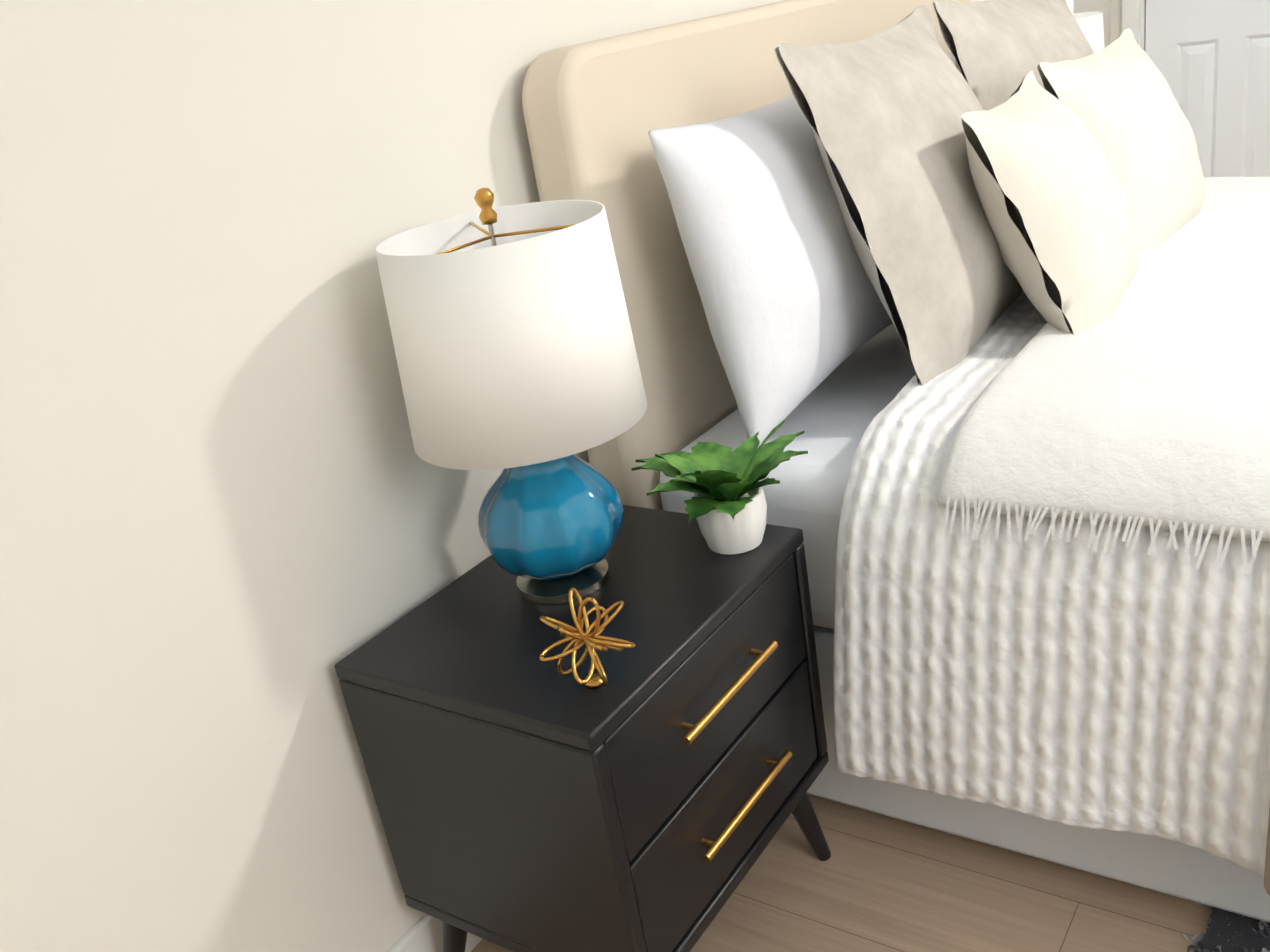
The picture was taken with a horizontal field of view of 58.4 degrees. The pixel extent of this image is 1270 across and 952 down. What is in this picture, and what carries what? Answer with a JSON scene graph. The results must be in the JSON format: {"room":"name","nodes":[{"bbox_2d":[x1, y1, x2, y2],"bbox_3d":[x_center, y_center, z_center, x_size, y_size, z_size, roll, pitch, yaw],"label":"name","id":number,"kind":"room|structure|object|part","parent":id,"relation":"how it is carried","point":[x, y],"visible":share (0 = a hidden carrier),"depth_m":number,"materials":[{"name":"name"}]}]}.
{"room":"bedroom","nodes":[
{"label":"bedroom","id":0,"kind":"room"},
{"bbox_2d":[0,0,1109,951],"bbox_3d":[0.222,-0.959,2.292,0.200,2.440,5.550,7,27,34],"label":"wall","id":1,"kind":"structure","parent":0,"point":[237,516],"depth_m":1.28,"materials":[{"name":"white paint"}]},
{"bbox_2d":[388,914,482,951],"bbox_3d":[0.493,0.111,2.674,0.014,0.115,5.150,7,27,34],"label":"baseboard","id":2,"kind":"structure","parent":1,"relation":"attached to","point":[424,933],"depth_m":1.61,"materials":[{"name":"white"}]},
{"bbox_2d":[471,794,1211,951],"bbox_3d":[2.102,0.391,1.615,4.300,0.100,5.550,7,27,34],"label":"floor","id":3,"kind":"structure","parent":0,"point":[875,882],"depth_m":1.64,"materials":[{"name":"brown wood"}]},
{"bbox_2d":[334,505,830,951],"bbox_3d":[-0.019,0.411,1.577,0.422,0.566,0.500,7,27,34],"label":"nightstand","id":4,"kind":"object","parent":3,"relation":"on","point":[651,795],"visible":0.96,"depth_m":1.39,"materials":[{"name":"black wood"}]},
{"bbox_2d":[375,188,646,603],"bbox_3d":[-0.136,-0.097,1.414,0.296,0.519,0.296,7,27,34],"label":"lamp","id":5,"kind":"object","parent":4,"relation":"on","point":[514,347],"visible":1,"depth_m":1.29,"materials":[{"name":"white fabric"}]},
{"bbox_3d":[-0.150,-0.180,1.379,0.296,0.247,0.296,7,27,34],"label":"lamp shade","id":6,"kind":"part","parent":5,"relation":"part of","materials":[{"name":"white fabric"}]},
{"bbox_2d":[539,587,635,687],"bbox_3d":[-0.053,0.179,1.253,0.106,0.112,0.106,7,27,34],"label":"ornament","id":7,"kind":"object","parent":4,"relation":"on","point":[580,638],"visible":1,"depth_m":1.24,"materials":[{"name":"gold metal"}]},
{"bbox_2d":[631,419,807,554],"bbox_3d":[0.118,0.002,1.521,0.229,0.177,0.237,7,27,34],"label":"plant","id":8,"kind":"object","parent":4,"relation":"on","point":[726,507],"visible":1,"depth_m":1.49,"materials":[{"name":"green plant"}]},
{"bbox_3d":[0.127,0.340,1.428,0.028,0.184,0.220,7,27,34],"label":"handle","id":9,"kind":"part","parent":4,"relation":"part of","materials":[{"name":"gold metal"}]},
{"bbox_2d":[1182,902,1269,951],"bbox_3d":[2.100,0.339,1.595,2.050,0.009,2.840,7,27,34],"label":"rug","id":10,"kind":"object","parent":3,"relation":"on","point":[1227,931],"visible":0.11,"depth_m":1.50,"materials":[{"name":"grey carpet"}]},
{"bbox_2d":[522,0,1269,922],"bbox_3d":[1.310,-0.251,1.741,2.296,1.194,1.913,7,27,34],"label":"bed","id":11,"kind":"object","parent":10,"relation":"on","point":[970,298],"visible":1,"depth_m":1.62,"materials":[{"name":"beige fabric"}]},
{"bbox_3d":[0.402,-0.385,2.354,0.090,1.130,1.640,7,27,34],"label":"headboard","id":12,"kind":"part","parent":11,"relation":"part of","materials":[{"name":"beige fabric"}]},
{"bbox_2d":[648,63,915,450],"bbox_3d":[0.278,-0.390,1.844,0.204,0.500,0.740,-8,19,37],"label":"pillow","id":13,"kind":"object","parent":11,"relation":"on","point":[795,315],"depth_m":1.66,"materials":[{"name":"white fabric"}]},
{"bbox_2d":[960,70,1137,376],"bbox_3d":[0.688,-0.431,1.854,0.193,0.440,0.480,-24,11,38],"label":"pillow","id":14,"kind":"object","parent":11,"relation":"on","point":[1044,209],"depth_m":1.72,"materials":[{"name":"beige fabric"}]},
{"bbox_2d":[936,155,1269,604],"bbox_3d":[1.169,-0.296,1.812,0.822,0.106,1.689,7,27,34],"label":"blanket","id":15,"kind":"object","parent":11,"relation":"on","point":[1143,419],"depth_m":1.43,"materials":[{"name":"white fabric"}]},
{"bbox_2d":[1036,28,1209,294],"bbox_3d":[0.956,-0.623,2.189,0.189,0.450,0.520,-19,10,45],"label":"pillow","id":16,"kind":"object","parent":11,"relation":"on","point":[1117,91],"depth_m":2.06,"materials":[{"name":"beige fabric"}]},
{"bbox_3d":[1.215,-0.488,3.216,0.422,0.566,0.500,7,27,34],"label":"nightstand","id":17,"kind":"object","parent":3,"relation":"on","visible":0},
{"bbox_2d":[1072,11,1103,52],"bbox_3d":[1.100,-0.986,3.030,0.296,0.519,0.296,7,27,34],"label":"lamp","id":18,"kind":"object","parent":17,"relation":"on","point":[1090,24],"visible":0.02,"depth_m":2.86,"materials":[{"name":"white fabric"}]},
{"bbox_2d":[1110,0,1121,41],"bbox_3d":[3.376,-1.839,3.090,3.900,2.440,0.200,7,27,34],"label":"wall","id":19,"kind":"structure","parent":0,"point":[1115,18],"depth_m":4.23,"materials":[{"name":"white paint"}]},
{"bbox_2d":[1122,0,1145,50],"bbox_3d":[2.136,-1.824,4.019,0.734,2.097,0.218,7,27,34],"label":"door frame","id":20,"kind":"structure","parent":19,"relation":"attached to","point":[1134,16],"depth_m":4.18,"materials":[{"name":"white wood"}]},
{"bbox_2d":[1145,0,1269,176],"bbox_3d":[2.081,-1.752,3.964,0.590,2.010,0.095,7,27,34],"label":"door","id":21,"kind":"structure","parent":19,"relation":"in","point":[1210,59],"depth_m":4.13,"materials":[{"name":"white wood"}]}
]}

